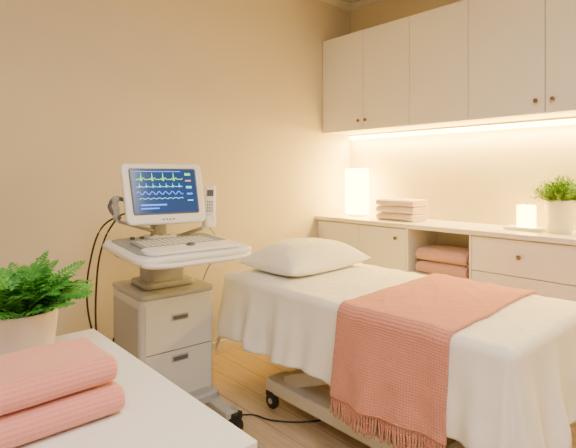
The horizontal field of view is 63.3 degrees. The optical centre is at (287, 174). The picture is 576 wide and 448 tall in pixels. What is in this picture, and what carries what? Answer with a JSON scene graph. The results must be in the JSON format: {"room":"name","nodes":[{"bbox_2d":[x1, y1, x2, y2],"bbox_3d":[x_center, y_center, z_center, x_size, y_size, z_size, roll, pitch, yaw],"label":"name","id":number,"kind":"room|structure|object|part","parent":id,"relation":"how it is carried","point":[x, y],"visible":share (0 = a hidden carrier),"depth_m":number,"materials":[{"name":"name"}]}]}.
{"room":"medical treatment room","nodes":[
{"label":"medical treatment room","id":0,"kind":"room"},
{"bbox_2d":[0,0,349,341],"bbox_3d":[-1.295,-0.140,2.653,5.100,2.790,0.100,0,0,-42],"label":"wall","id":1,"kind":"structure","parent":0,"point":[232,90],"depth_m":2.99,"materials":[{"name":"paint"}]},
{"bbox_2d":[212,339,241,354],"bbox_3d":[-1.257,1.212,2.610,4.899,0.085,0.014,0,0,-42],"label":"baseboard","id":2,"kind":"structure","parent":1,"relation":"attached to","point":[225,344],"depth_m":3.32,"materials":[{"name":"beige paint"}]},
{"bbox_2d":[318,0,350,10],"bbox_3d":[-1.245,-1.510,2.597,4.900,0.050,0.050,0,0,-42],"label":"trim","id":3,"kind":"structure","parent":1,"relation":"attached to","point":[341,4],"depth_m":4.11,"materials":[{"name":"beige paint"}]},
{"bbox_2d":[343,0,358,2],"bbox_3d":[0.273,-1.585,0.902,5.100,0.100,4.800,0,0,-42],"label":"ceiling","id":4,"kind":"structure","parent":0,"point":[348,1],"depth_m":4.12,"materials":[{"name":"beige paint"}]},
{"bbox_2d":[204,346,575,447],"bbox_3d":[0.273,1.305,0.902,5.100,0.100,4.800,0,0,-42],"label":"floor","id":5,"kind":"structure","parent":0,"point":[239,375],"depth_m":2.49,"materials":[{"name":"brown wood"}]},
{"bbox_2d":[14,329,256,447],"bbox_3d":[-0.615,0.880,0.976,0.715,0.750,0.875,0,0,-42],"label":"side table","id":6,"kind":"object","parent":5,"relation":"on","point":[156,413],"visible":0.41,"depth_m":0.95,"materials":[{"name":"white"}]},
{"bbox_2d":[0,250,94,354],"bbox_3d":[-0.709,0.362,1.250,0.361,0.286,0.399,0,0,43],"label":"potted fern","id":7,"kind":"object","parent":6,"relation":"on","point":[30,305],"visible":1,"depth_m":1.21,"materials":[{"name":"green plant"}]},
{"bbox_2d":[0,307,58,354],"bbox_3d":[-0.714,0.431,1.247,0.186,0.147,0.186,0,0,-42],"label":"pot","id":8,"kind":"object","parent":7,"relation":"attached to","point":[24,332],"depth_m":1.18,"materials":[{"name":"white ceramic"}]},
{"bbox_2d":[0,338,124,447],"bbox_3d":[-0.564,0.443,0.911,0.435,0.122,0.205,0,0,-42],"label":"folded towels","id":9,"kind":"object","parent":6,"relation":"on","point":[49,389],"visible":1,"depth_m":0.92,"materials":[{"name":"pink fabric"}]},
{"bbox_2d":[86,163,320,430],"bbox_3d":[-0.410,0.599,2.427,1.049,1.315,0.884,0,0,-39],"label":"cart","id":10,"kind":"object","parent":5,"relation":"on","point":[162,316],"visible":0.91,"depth_m":2.32,"materials":[{"name":"grey plastic"}]},
{"bbox_3d":[-0.813,0.845,2.333,0.006,0.420,0.340,0,0,-39],"label":"panel","id":11,"kind":"part","parent":10,"relation":"part of","materials":[{"name":"grey plastic"}]},
{"bbox_3d":[-0.777,0.228,2.381,0.202,0.148,0.028,0,0,-39],"label":"hook post","id":12,"kind":"part","parent":10,"relation":"part of","materials":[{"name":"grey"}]},
{"bbox_2d":[120,163,205,238],"bbox_3d":[-0.647,0.148,2.425,0.426,0.414,0.238,0,0,-42],"label":"monitor","id":13,"kind":"object","parent":10,"relation":"on","point":[157,196],"depth_m":2.39,"materials":[{"name":"white plastic"}]},
{"bbox_3d":[-0.558,0.331,2.313,0.400,0.022,0.190,0,0,-39],"label":"keyboard plate","id":14,"kind":"part","parent":10,"relation":"part of","materials":[{"name":"grey plastic"}]},
{"bbox_2d":[102,232,250,266],"bbox_3d":[-0.553,0.357,2.322,0.600,0.061,0.530,0,0,-39],"label":"tray","id":15,"kind":"object","parent":10,"relation":"on","point":[147,250],"depth_m":2.19,"materials":[{"name":"white plastic"}]},
{"bbox_3d":[-0.532,0.850,2.297,0.350,0.470,0.008,0,0,-39],"label":"panel","id":16,"kind":"part","parent":10,"relation":"part of","materials":[{"name":"grey plastic"}]},
{"bbox_3d":[-0.529,0.694,2.292,0.090,0.033,0.003,0,0,-39],"label":"handle plate","id":17,"kind":"part","parent":10,"relation":"part of","materials":[{"name":"grey metal"}]},
{"bbox_3d":[-0.529,0.893,2.292,0.090,0.033,0.003,0,0,-39],"label":"handle plate","id":18,"kind":"part","parent":10,"relation":"part of","materials":[{"name":"grey metal"}]},
{"bbox_3d":[-0.535,0.313,2.560,0.137,0.059,0.025,0,0,-21],"label":"holder arm","id":19,"kind":"part","parent":10,"relation":"part of","materials":[{"name":"grey plastic"}]},
{"bbox_3d":[-0.411,0.381,2.146,0.564,0.038,0.159,0,0,-39],"label":"handle rail","id":20,"kind":"part","parent":10,"relation":"part of","materials":[{"name":"white plastic"}]},
{"bbox_3d":[-0.465,1.150,2.484,0.070,0.040,0.640,0,0,-39],"label":"leg","id":21,"kind":"part","parent":10,"relation":"part of","materials":[{"name":"grey plastic"}]},
{"bbox_2d":[266,369,464,447],"bbox_3d":[0.490,0.924,2.398,0.810,0.662,1.610,0,0,-42],"label":"bed","id":22,"kind":"object","parent":5,"relation":"on","point":[297,388],"visible":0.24,"depth_m":2.31,"materials":[{"name":"beige plastic"}]},
{"bbox_3d":[0.260,0.940,2.206,0.036,0.395,0.814,0,0,-42],"label":"scissor arm","id":23,"kind":"part","parent":22,"relation":"part of","materials":[{"name":"metal"}]},
{"bbox_2d":[215,263,575,447],"bbox_3d":[0.495,0.796,2.394,1.023,0.468,1.818,0,0,-42],"label":"sheet","id":24,"kind":"object","parent":22,"relation":"on","point":[512,372],"visible":0.67,"depth_m":1.79,"materials":[{"name":"white fabric"}]},
{"bbox_2d":[238,238,370,276],"bbox_3d":[0.115,0.474,2.848,0.715,0.174,0.474,0,0,-42],"label":"pillow","id":25,"kind":"object","parent":24,"relation":"on","point":[293,257],"visible":1,"depth_m":2.68,"materials":[{"name":"white fabric"}]},
{"bbox_2d":[330,273,537,447],"bbox_3d":[0.701,0.794,2.138,1.019,0.494,0.562,0,0,-42],"label":"throw blanket","id":26,"kind":"object","parent":24,"relation":"on","point":[390,366],"visible":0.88,"depth_m":1.84,"materials":[{"name":"pink fabric"}]},
{"bbox_3d":[0.293,0.940,2.236,0.036,0.395,0.814,0,0,-42],"label":"scissor arm","id":27,"kind":"part","parent":22,"relation":"part of","materials":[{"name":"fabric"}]},
{"bbox_2d":[316,213,575,301],"bbox_3d":[1.464,0.800,2.906,0.446,0.910,3.197,0,0,-42],"label":"base cabinet","id":28,"kind":"object","parent":5,"relation":"on","point":[544,263],"visible":0.44,"depth_m":2.93,"materials":[{"name":"white"}]},
{"bbox_3d":[0.410,0.774,3.807,0.019,0.778,0.442,0,0,-42],"label":"door","id":29,"kind":"part","parent":28,"relation":"part of","materials":[{"name":"white paint"}]},
{"bbox_3d":[0.702,0.774,3.481,0.019,0.778,0.425,0,0,-42],"label":"door","id":30,"kind":"part","parent":28,"relation":"part of","materials":[{"name":"white paint"}]},
{"bbox_2d":[408,270,431,274],"bbox_3d":[1.145,0.694,3.264,0.387,0.022,0.453,0,0,-42],"label":"niche shelf","id":31,"kind":"object","parent":28,"relation":"attached to","point":[415,271],"depth_m":3.27,"materials":[{"name":"white"}]},
{"bbox_2d":[415,245,468,278],"bbox_3d":[1.117,0.595,3.235,0.275,0.173,0.383,0,0,-42],"label":"folded towels","id":32,"kind":"object","parent":28,"relation":"on","point":[440,259],"visible":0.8,"depth_m":3.15,"materials":[{"name":"pink fabric"}]},
{"bbox_2d":[316,213,575,244],"bbox_3d":[1.465,0.361,2.907,0.442,0.032,3.197,0,0,-42],"label":"countertop","id":33,"kind":"structure","parent":28,"relation":"on","point":[478,229],"depth_m":3.10,"materials":[{"name":"white"}]},
{"bbox_2d":[345,168,368,216],"bbox_3d":[0.583,0.145,3.944,0.200,0.400,0.200,0,0,-42],"label":"table lamp","id":34,"kind":"object","parent":33,"relation":"on","point":[356,179],"visible":1,"depth_m":3.86,"materials":[{"name":"white glass"}]},
{"bbox_2d":[376,198,426,221],"bbox_3d":[0.867,0.263,3.581,0.208,0.162,0.345,0,0,-42],"label":"folded towels","id":35,"kind":"object","parent":33,"relation":"on","point":[398,209],"visible":1,"depth_m":3.49,"materials":[{"name":"white fabric"}]},
{"bbox_2d":[503,225,546,231],"bbox_3d":[1.482,0.334,2.924,0.140,0.022,0.220,0,0,-42],"label":"tray","id":36,"kind":"object","parent":33,"relation":"on","point":[508,227],"depth_m":2.87,"materials":[{"name":"white ceramic"}]},
{"bbox_2d":[517,203,535,227],"bbox_3d":[1.489,0.247,2.917,0.095,0.150,0.095,0,0,-42],"label":"candle","id":37,"kind":"object","parent":33,"relation":"on","point":[526,214],"visible":1,"depth_m":2.88,"materials":[{"name":"white wax"}]},
{"bbox_3d":[1.489,0.255,2.917,0.095,0.135,0.095,0,0,-42],"label":"glass","id":38,"kind":"part","parent":37,"relation":"part of","materials":[{"name":"white glass"}]},
{"bbox_2d":[527,174,575,233],"bbox_3d":[1.624,0.170,2.767,0.371,0.350,0.381,0,0,-42],"label":"potted plant","id":39,"kind":"object","parent":33,"relation":"on","point":[559,199],"visible":1,"depth_m":2.72,"materials":[{"name":"green plant"}]},
{"bbox_3d":[1.616,0.246,2.775,0.170,0.197,0.170,0,0,-42],"label":"pot","id":40,"kind":"part","parent":39,"relation":"part of","materials":[{"name":"white ceramic"}]},
{"bbox_3d":[1.364,0.728,2.741,0.019,0.251,0.584,0,0,-42],"label":"drawer","id":41,"kind":"part","parent":28,"relation":"part of","materials":[{"name":"white paint"}]},
{"bbox_3d":[1.364,0.491,2.741,0.019,0.213,0.584,0,0,-42],"label":"drawer","id":42,"kind":"part","parent":28,"relation":"part of","materials":[{"name":"white paint"}]},
{"bbox_2d":[350,0,575,230],"bbox_3d":[2.135,-0.140,2.570,0.100,2.790,4.600,0,0,-42],"label":"wall","id":43,"kind":"structure","parent":0,"point":[482,176],"depth_m":3.45,"materials":[{"name":"beige paint"}]},
{"bbox_2d":[349,0,382,11],"bbox_3d":[2.080,-1.510,2.520,0.050,0.050,4.600,0,0,-42],"label":"trim","id":44,"kind":"structure","parent":43,"relation":"attached to","point":[359,4],"depth_m":4.11,"materials":[{"name":"beige paint"}]},
{"bbox_2d":[323,0,575,139],"bbox_3d":[1.451,-0.731,2.961,0.391,0.825,3.096,0,0,-42],"label":"upper cabinet","id":45,"kind":"object","parent":43,"relation":"attached to","point":[465,62],"depth_m":3.11,"materials":[{"name":"white paint"}]},
{"bbox_3d":[0.450,-0.750,3.845,0.020,0.787,0.438,0,0,-42],"label":"door panel","id":46,"kind":"part","parent":45,"relation":"part of","materials":[{"name":"white paint"}]},
{"bbox_3d":[0.738,-0.750,3.523,0.020,0.787,0.418,0,0,-42],"label":"door panel","id":47,"kind":"part","parent":45,"relation":"part of","materials":[{"name":"white paint"}]},
{"bbox_3d":[1.027,-0.750,3.201,0.020,0.787,0.440,0,0,-42],"label":"door panel","id":48,"kind":"part","parent":45,"relation":"part of","materials":[{"name":"white paint"}]},
{"bbox_3d":[1.584,-0.339,3.082,0.030,0.041,3.060,0,0,-42],"label":"led light strip","id":49,"kind":"part","parent":45,"relation":"part of","materials":[{"name":"white plastic"}]},
{"bbox_3d":[1.329,-0.750,2.863,0.020,0.787,0.460,0,0,-42],"label":"door panel","id":50,"kind":"part","parent":45,"relation":"part of","materials":[{"name":"white paint"}]},
{"bbox_3d":[1.632,-0.750,2.525,0.020,0.787,0.438,0,0,-42],"label":"door panel","id":51,"kind":"part","parent":45,"relation":"part of","materials":[{"name":"white paint"}]}
]}

